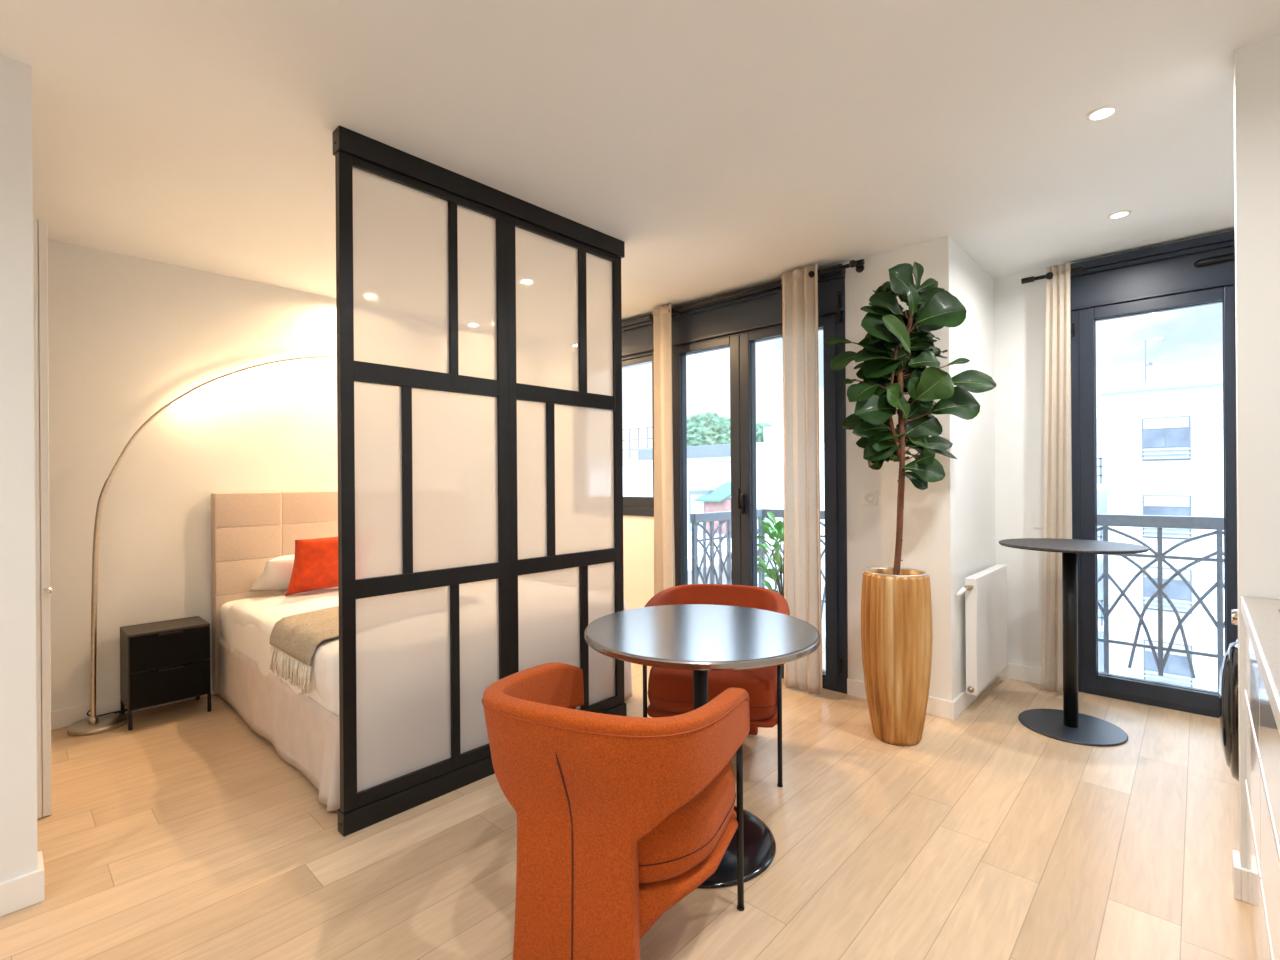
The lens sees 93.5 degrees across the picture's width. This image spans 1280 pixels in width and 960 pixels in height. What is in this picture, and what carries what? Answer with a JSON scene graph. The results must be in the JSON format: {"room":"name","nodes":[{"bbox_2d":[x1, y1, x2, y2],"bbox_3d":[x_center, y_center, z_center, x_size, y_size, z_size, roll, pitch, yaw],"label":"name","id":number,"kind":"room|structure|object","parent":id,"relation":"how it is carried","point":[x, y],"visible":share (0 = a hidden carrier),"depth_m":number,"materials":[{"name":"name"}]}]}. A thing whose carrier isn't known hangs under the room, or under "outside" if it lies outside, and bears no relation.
{"room":"studio apartment","nodes":[
{"label":"studio apartment","id":0,"kind":"room"},
{"bbox_2d":[0,55,37,881],"bbox_3d":[-3.056,0.017,1.468,1.325,2.520,2.188,0,0,43],"label":"wall","id":1,"kind":"structure","parent":0,"point":[18,709],"depth_m":1.79,"materials":[{"name":"paint"}]},
{"bbox_2d":[0,851,44,916],"bbox_3d":[-2.598,1.226,1.059,0.139,0.095,2.202,0,0,43],"label":"baseboard","id":2,"kind":"structure","parent":1,"relation":"attached to","point":[23,891],"depth_m":1.79,"materials":[{"name":"white wood"}]},
{"bbox_2d":[47,239,337,710],"bbox_3d":[-2.734,0.015,3.566,0.200,2.520,5.700,0,0,43],"label":"wall","id":3,"kind":"structure","parent":0,"point":[128,336],"depth_m":3.42,"materials":[{"name":"paint"}]},
{"bbox_2d":[51,678,214,729],"bbox_3d":[-1.966,1.221,4.225,0.014,0.095,3.300,0,0,43],"label":"baseboard","id":4,"kind":"structure","parent":3,"relation":"attached to","point":[60,718],"depth_m":3.17,"materials":[{"name":"white wood"}]},
{"bbox_2d":[0,642,1257,959],"bbox_3d":[-0.600,1.319,1.973,5.480,0.120,6.660,0,0,43],"label":"floor","id":5,"kind":"structure","parent":0,"point":[185,833],"depth_m":2.03,"materials":[{"name":"brown wood"}]},
{"bbox_2d":[33,218,52,818],"bbox_3d":[-2.676,0.143,2.225,0.649,2.262,0.694,0,0,43],"label":"door","id":6,"kind":"structure","parent":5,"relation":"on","point":[40,257],"depth_m":2.27,"materials":[{"name":"white paint"}]},
{"bbox_2d":[120,616,210,730],"bbox_3d":[-2.587,1.031,3.289,0.300,0.485,0.351,0,0,43],"label":"nightstand","id":7,"kind":"object","parent":5,"relation":"on","point":[162,662],"visible":0.94,"depth_m":3.19,"materials":[{"name":"black wood"}]},
{"bbox_2d":[67,355,334,735],"bbox_3d":[-2.457,0.221,3.516,0.242,2.102,1.301,0,0,43],"label":"arc floor lamp","id":8,"kind":"object","parent":5,"relation":"on","point":[94,724],"visible":0.92,"depth_m":3.12,"materials":[{"name":"silver metal"}]},
{"bbox_2d":[211,491,631,811],"bbox_3d":[-1.287,0.656,3.530,1.990,1.188,1.711,0,0,43],"label":"bed","id":9,"kind":"object","parent":5,"relation":"on","point":[249,530],"visible":0.23,"depth_m":3.28,"materials":[{"name":"beige fabric"}]},
{"bbox_2d":[249,555,294,590],"bbox_3d":[-2.032,0.556,3.736,0.346,0.256,0.600,0,0,43],"label":"pillow","id":10,"kind":"object","parent":9,"relation":"on","point":[276,575],"visible":0.28,"depth_m":3.51,"materials":[{"name":"white fabric"}]},
{"bbox_2d":[269,606,338,694],"bbox_3d":[-1.274,0.745,2.988,0.494,0.241,1.089,0,0,28],"label":"throw blanket","id":11,"kind":"object","parent":9,"relation":"on","point":[294,639],"visible":0.48,"depth_m":2.60,"materials":[{"name":"beige fabric"}]},
{"bbox_2d":[285,536,337,595],"bbox_3d":[-1.822,0.483,3.571,0.201,0.355,0.482,0,0,39],"label":"cushion","id":12,"kind":"object","parent":9,"relation":"on","point":[315,567],"visible":0.59,"depth_m":3.44,"materials":[{"name":"orange fabric"}]},
{"bbox_2d":[228,588,625,716],"bbox_3d":[-1.187,0.802,3.426,1.625,0.332,1.647,0,0,43],"label":"duvet","id":13,"kind":"object","parent":9,"relation":"on","point":[251,622],"depth_m":2.96,"materials":[{"name":"white fabric"}]},
{"bbox_2d":[332,125,626,836],"bbox_3d":[-0.587,-0.002,2.678,0.063,2.520,1.446,0,0,43],"label":"divider","id":14,"kind":"object","parent":5,"relation":"on","point":[479,325],"visible":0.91,"depth_m":2.48,"materials":[{"name":"black metal"}]},
{"bbox_2d":[482,662,749,959],"bbox_3d":[-0.071,0.891,1.653,0.655,0.727,0.625,0,0,25],"label":"armchair","id":15,"kind":"object","parent":5,"relation":"on","point":[620,819],"visible":1,"depth_m":1.44,"materials":[{"name":"orange fabric"}]},
{"bbox_2d":[638,760,734,882],"bbox_3d":[-0.048,0.889,1.702,0.560,0.189,0.510,0,0,25],"label":"seat cushion","id":16,"kind":"object","parent":15,"relation":"on","point":[691,841],"depth_m":1.50,"materials":[{"name":"orange fabric"}]},
{"bbox_2d":[585,604,820,887],"bbox_3d":[0.213,0.882,2.102,0.804,0.741,0.804,0,0,43],"label":"round table","id":17,"kind":"object","parent":5,"relation":"on","point":[699,638],"visible":0.65,"depth_m":1.99,"materials":[{"name":"black metal"}]},
{"bbox_2d":[643,584,789,786],"bbox_3d":[0.356,0.888,2.779,0.655,0.727,0.625,0,0,14],"label":"armchair","id":18,"kind":"object","parent":5,"relation":"on","point":[670,691],"visible":0.38,"depth_m":2.54,"materials":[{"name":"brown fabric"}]},
{"bbox_2d":[648,665,776,719],"bbox_3d":[0.343,0.886,2.726,0.560,0.189,0.510,0,0,14],"label":"seat cushion","id":19,"kind":"object","parent":18,"relation":"on","point":[670,691],"depth_m":2.51,"materials":[{"name":"orange fabric"}]},
{"bbox_2d":[861,567,932,745],"bbox_3d":[1.244,0.841,2.925,0.318,0.807,0.318,0,0,43],"label":"floor vase","id":20,"kind":"object","parent":5,"relation":"on","point":[896,610],"visible":0.98,"depth_m":2.81,"materials":[{"name":"brown wood"}]},
{"bbox_2d":[825,262,995,574],"bbox_3d":[1.294,-0.279,2.963,0.739,1.531,0.394,0,0,1],"label":"fiddle leaf fig","id":21,"kind":"object","parent":20,"relation":"on","point":[897,343],"visible":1,"depth_m":2.88,"materials":[{"name":"green plant"}]},
{"bbox_2d":[845,236,995,700],"bbox_3d":[1.803,-0.019,3.751,0.560,2.520,1.150,0,0,43],"label":"wall pier","id":22,"kind":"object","parent":5,"relation":"on","point":[949,526],"visible":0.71,"depth_m":3.36,"materials":[{"name":"paint"}]},
{"bbox_2d":[862,491,876,504],"bbox_3d":[1.304,0.097,3.421,0.082,0.082,0.014,0,0,43],"label":"light switch","id":23,"kind":"object","parent":22,"relation":"attached to","point":[869,497],"visible":1,"depth_m":3.42,"materials":[{"name":"white plastic"}]},
{"bbox_2d":[847,674,998,719],"bbox_3d":[1.741,1.194,3.664,0.574,0.095,0.954,0,0,43],"label":"baseboard","id":24,"kind":"object","parent":22,"relation":"attached to","point":[943,708],"visible":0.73,"depth_m":3.20,"materials":[{"name":"white wood"}]},
{"bbox_2d":[955,564,1007,695],"bbox_3d":[1.963,0.828,3.448,0.085,0.622,0.782,0,0,43],"label":"radiator","id":25,"kind":"object","parent":22,"relation":"attached to","point":[985,591],"visible":1,"depth_m":3.33,"materials":[{"name":"white metal"}]},
{"bbox_2d":[967,564,1006,579],"bbox_3d":[2.001,0.522,3.469,0.054,0.010,0.688,0,0,43],"label":"grille","id":26,"kind":"object","parent":25,"relation":"attached to","point":[990,572],"depth_m":3.44,"materials":[{"name":"white metal"}]},
{"bbox_2d":[999,538,1148,746],"bbox_3d":[2.162,0.777,3.027,0.612,0.921,0.612,0,0,43],"label":"bar table","id":27,"kind":"object","parent":5,"relation":"on","point":[1068,725],"visible":1,"depth_m":3.00,"materials":[{"name":"black metal"}]},
{"bbox_2d":[1219,609,1238,781],"bbox_3d":[2.291,0.812,1.904,0.666,0.850,0.600,0,0,43],"label":"washing machine","id":28,"kind":"object","parent":5,"relation":"on","point":[1228,679],"visible":0.28,"depth_m":2.00,"materials":[{"name":"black plastic"}]},
{"bbox_2d":[1244,624,1261,959],"bbox_3d":[1.820,0.810,1.337,0.653,0.860,0.598,0,0,43],"label":"base cabinet","id":29,"kind":"object","parent":5,"relation":"on","point":[1252,685],"visible":0.48,"depth_m":1.51,"materials":[{"name":"white paint"}]},
{"bbox_2d":[1241,596,1279,733],"bbox_3d":[0.789,0.367,0.236,0.659,0.038,3.617,0,0,43],"label":"countertop","id":30,"kind":"structure","parent":29,"relation":"on","point":[1261,616],"depth_m":1.33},
{"bbox_2d":[1259,670,1279,959],"bbox_3d":[1.411,0.813,0.896,0.653,0.860,0.598,0,0,43],"label":"base cabinet","id":31,"kind":"object","parent":5,"relation":"on","point":[1269,763],"visible":0.76,"depth_m":1.15,"materials":[{"name":"white paint"}]},
{"bbox_2d":[0,0,1279,320],"bbox_3d":[-0.538,-1.387,2.061,5.480,0.250,6.900,0,0,43],"label":"ceiling","id":32,"kind":"structure","parent":0,"point":[729,146],"depth_m":2.11,"materials":[{"name":"paint"}]},
{"bbox_2d":[1085,104,1118,121],"bbox_3d":[1.604,-1.275,2.091,0.094,0.006,0.094,0,0,43],"label":"recessed light","id":33,"kind":"object","parent":32,"relation":"in","point":[1106,111],"visible":1,"depth_m":2.09,"materials":[{"name":"white plastic"}]},
{"bbox_2d":[1107,210,1131,218],"bbox_3d":[2.307,-1.280,2.898,0.094,0.006,0.094,0,0,43],"label":"recessed light","id":34,"kind":"object","parent":32,"relation":"in","point":[1123,213],"visible":1,"depth_m":2.90,"materials":[{"name":"white plastic"}]},
{"bbox_2d":[623,263,844,609],"bbox_3d":[0.243,-0.008,4.553,2.817,2.520,0.200,0,0,43],"label":"wall","id":35,"kind":"structure","parent":0,"point":[638,531],"depth_m":4.66,"materials":[{"name":"paint"}]},
{"bbox_2d":[622,314,653,516],"bbox_3d":[-0.205,-0.487,4.880,0.968,1.515,0.185,0,0,43],"label":"window","id":36,"kind":"structure","parent":35,"relation":"in","point":[637,333],"depth_m":4.63,"materials":[{"name":"metal"}]},
{"bbox_2d":[643,259,864,319],"bbox_3d":[0.635,-1.203,3.905,1.649,0.052,0.123,0,0,43],"label":"curtain rod","id":37,"kind":"object","parent":35,"relation":"attached to","point":[859,264],"visible":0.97,"depth_m":3.77,"materials":[{"name":"black metal"}]},
{"bbox_2d":[653,303,674,595],"bbox_3d":[0.167,-0.002,4.291,0.224,2.488,0.070,0,0,43],"label":"curtain","id":38,"kind":"object","parent":37,"relation":"hanging from","point":[664,552],"visible":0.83,"depth_m":4.28,"materials":[{"name":"fabric"}]},
{"bbox_2d":[782,263,822,694],"bbox_3d":[0.949,-0.008,3.554,0.269,2.488,0.081,0,0,43],"label":"curtain","id":39,"kind":"object","parent":37,"relation":"hanging from","point":[802,531],"visible":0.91,"depth_m":3.56,"materials":[{"name":"fabric"}]},
{"bbox_2d":[671,264,847,693],"bbox_3d":[0.722,-0.001,3.995,1.365,2.500,0.214,0,0,43],"label":"door","id":40,"kind":"structure","parent":35,"relation":"in","point":[736,323],"depth_m":3.96,"materials":[{"name":"metal"}]},
{"bbox_2d":[822,631,825,641],"bbox_3d":[1.241,1.335,4.556,1.500,0.140,1.150,0,0,43],"label":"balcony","id":41,"kind":"structure","parent":35,"relation":"attached to","point":[823,632],"depth_m":4.86,"materials":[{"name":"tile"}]},
{"bbox_2d":[690,509,761,586],"bbox_3d":[0.731,0.719,4.937,0.050,0.940,0.974,0,0,43],"label":"balcony railing","id":42,"kind":"object","parent":41,"relation":"on","point":[722,517],"visible":0.5,"depth_m":4.76,"materials":[{"name":"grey metal"}]},
{"bbox_2d":[757,512,822,596],"bbox_3d":[1.090,0.756,4.764,0.571,1.020,0.580,0,0,43],"label":"potted shrub","id":43,"kind":"object","parent":41,"relation":"on","point":[777,532],"visible":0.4,"depth_m":4.76,"materials":[{"name":"green plant"}]},
{"bbox_2d":[762,509,824,614],"bbox_3d":[1.574,0.712,4.849,1.370,0.940,0.050,0,0,43],"label":"balcony railing","id":44,"kind":"object","parent":41,"relation":"on","point":[779,513],"visible":0.08,"depth_m":5.19,"materials":[{"name":"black metal"}]},
{"bbox_2d":[1041,262,1070,693],"bbox_3d":[2.400,-0.009,3.476,0.054,2.468,0.152,0,0,-34],"label":"curtain","id":45,"kind":"object","parent":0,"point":[1057,418],"visible":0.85,"depth_m":3.47,"materials":[{"name":"fabric"}]},
{"bbox_2d":[994,229,1234,667],"bbox_3d":[2.952,-0.028,3.325,1.703,2.520,0.210,0,0,43],"label":"wall","id":46,"kind":"structure","parent":0,"point":[1019,308],"depth_m":3.73,"materials":[{"name":"paint"}]},
{"bbox_2d":[999,663,1040,683],"bbox_3d":[2.408,1.188,3.686,0.400,0.095,0.014,0,0,43],"label":"baseboard","id":47,"kind":"structure","parent":46,"relation":"attached to","point":[1012,671],"depth_m":3.72,"materials":[{"name":"white wood"}]},
{"bbox_2d":[1034,516,1042,527],"bbox_3d":[2.434,0.251,3.659,0.070,0.070,0.008,0,0,43],"label":"wall socket","id":48,"kind":"object","parent":46,"relation":"attached to","point":[1038,520],"visible":0.56,"depth_m":3.66,"materials":[{"name":"white plastic"}]},
{"bbox_2d":[1021,266,1083,283],"bbox_3d":[2.408,-1.189,3.521,0.299,0.052,0.151,0,0,43],"label":"curtain rod","id":49,"kind":"object","parent":46,"relation":"attached to","point":[1049,275],"visible":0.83,"depth_m":3.49,"materials":[{"name":"black metal"}]},
{"bbox_2d":[1070,230,1237,717],"bbox_3d":[2.837,-0.017,3.333,0.731,2.500,0.185,0,0,43],"label":"door","id":50,"kind":"structure","parent":46,"relation":"in","point":[1200,271],"depth_m":3.33,"materials":[{"name":"metal"}]},
{"bbox_2d":[1194,253,1234,266],"bbox_3d":[2.982,-1.141,3.102,0.190,0.041,0.036,0,0,43],"label":"curtain rod","id":51,"kind":"object","parent":50,"relation":"attached to","point":[1212,259],"depth_m":3.11,"materials":[{"name":"black metal"}]},
{"bbox_3d":[3.084,1.321,3.491,1.750,0.140,0.200,0,0,43],"label":"trim","id":52,"kind":"structure","parent":46,"relation":"attached to","visible":0},
{"bbox_2d":[1097,514,1224,691],"bbox_3d":[3.026,0.686,3.500,1.519,0.970,0.050,0,0,43],"label":"balcony railing","id":53,"kind":"object","parent":52,"relation":"on","point":[1159,522],"visible":0.51,"depth_m":3.49,"materials":[{"name":"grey metal"}]},
{"bbox_2d":[1234,35,1279,868],"bbox_3d":[2.055,-0.021,1.599,0.667,2.520,0.100,0,0,43],"label":"wall","id":54,"kind":"structure","parent":0,"point":[1256,65],"depth_m":1.76,"materials":[{"name":"paint"}]},
{"bbox_2d":[1232,850,1250,903],"bbox_3d":[1.817,1.193,1.818,0.040,0.095,0.115,0,0,43],"label":"baseboard","id":55,"kind":"structure","parent":54,"relation":"attached to","point":[1241,891],"depth_m":1.78,"materials":[{"name":"white wood"}]},
{"label":"outside","id":56,"kind":"structure","parent":0,"visible":0},
{"bbox_3d":[28.956,14.137,38.377,110.000,0.200,84.500,0,0,43],"label":"ground","id":57,"kind":"structure","parent":56,"visible":0},
{"bbox_2d":[623,458,637,460],"bbox_3d":[0.776,6.548,32.727,8.500,15.400,5.070,0,0,43],"label":"building","id":58,"kind":"structure","parent":57,"relation":"on","point":[626,459],"depth_m":30.52,"materials":[{"name":"white"}]},
{"bbox_2d":[622,426,652,457],"bbox_3d":[-0.725,-1.904,30.835,8.030,1.526,0.070,0,0,43],"label":"roof railing","id":59,"kind":"object","parent":58,"relation":"on","point":[647,438],"visible":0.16,"depth_m":30.30,"materials":[{"name":"grey metal"}]},
{"bbox_2d":[623,444,783,590],"bbox_3d":[1.433,6.613,19.774,6.100,15.260,3.150,0,0,43],"label":"building","id":60,"kind":"structure","parent":57,"relation":"on","point":[708,466],"depth_m":17.81,"materials":[{"name":"white concrete"}]},
{"bbox_2d":[687,412,730,445],"bbox_3d":[1.863,-1.546,18.330,3.482,1.052,1.563,0,0,43],"label":"hedge","id":61,"kind":"object","parent":60,"relation":"on","point":[706,428],"visible":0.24,"depth_m":17.54,"materials":[{"name":"green plant"}]},
{"bbox_2d":[756,426,824,630],"bbox_3d":[8.819,5.938,25.888,6.500,16.500,6.130,0,0,43],"label":"roofed building","id":62,"kind":"structure","parent":57,"relation":"on","point":[772,448],"depth_m":24.74,"materials":[{"name":"white paint"}]},
{"bbox_2d":[756,422,772,441],"bbox_3d":[5.405,-2.082,26.380,1.142,0.991,1.161,0,0,-3],"label":"bush","id":63,"kind":"object","parent":62,"relation":"on","point":[759,426],"visible":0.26,"depth_m":25.99,"materials":[{"name":"green plant"}]},
{"bbox_2d":[1096,373,1224,691],"bbox_3d":[25.325,4.989,23.529,23.000,18.150,11.100,0,0,43],"label":"apartment building","id":64,"kind":"structure","parent":57,"relation":"on","point":[1160,444],"depth_m":22.69,"materials":[{"name":"white concrete"}]},
{"bbox_2d":[1145,340,1152,387],"bbox_3d":[20.011,-4.571,23.692,0.247,1.950,0.060,0,0,43],"label":"roof antenna","id":65,"kind":"object","parent":64,"relation":"on","point":[1150,363],"visible":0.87,"depth_m":23.74,"materials":[{"name":"grey metal"}]},
{"bbox_2d":[1143,417,1188,428],"bbox_3d":[19.692,-2.164,22.565,1.280,0.380,0.030,0,0,43],"label":"shutter","id":66,"kind":"object","parent":64,"relation":"hanging from","point":[1148,422],"depth_m":22.55,"materials":[{"name":"white"}]},
{"bbox_2d":[1144,496,1188,506],"bbox_3d":[19.713,0.766,22.565,1.280,0.380,0.030,0,0,43],"label":"shutter","id":67,"kind":"object","parent":64,"relation":"hanging from","point":[1149,501],"depth_m":22.55,"materials":[{"name":"white"}]},
{"bbox_2d":[1145,568,1189,580],"bbox_3d":[19.734,3.486,22.565,1.280,0.380,0.030,0,0,43],"label":"shutter","id":68,"kind":"object","parent":64,"relation":"hanging from","point":[1167,572],"depth_m":22.54,"materials":[{"name":"white"}]},
{"bbox_2d":[1145,641,1190,656],"bbox_3d":[19.755,6.286,22.565,1.280,0.380,0.030,0,0,43],"label":"shutter","id":69,"kind":"object","parent":64,"relation":"hanging from","point":[1177,645],"depth_m":22.47,"materials":[{"name":"white"}]},
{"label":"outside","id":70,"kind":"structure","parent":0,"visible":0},
{"bbox_2d":[687,526,824,569],"bbox_3d":[-0.884,1.461,14.826,8.500,0.200,7.500,0,0,43],"label":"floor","id":71,"kind":"structure","parent":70,"point":[689,534],"depth_m":12.28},
{"bbox_2d":[689,482,730,533],"bbox_3d":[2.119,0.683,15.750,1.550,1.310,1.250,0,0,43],"label":"building","id":72,"kind":"structure","parent":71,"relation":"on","point":[718,499],"depth_m":15.49,"materials":[{"name":"brick"}]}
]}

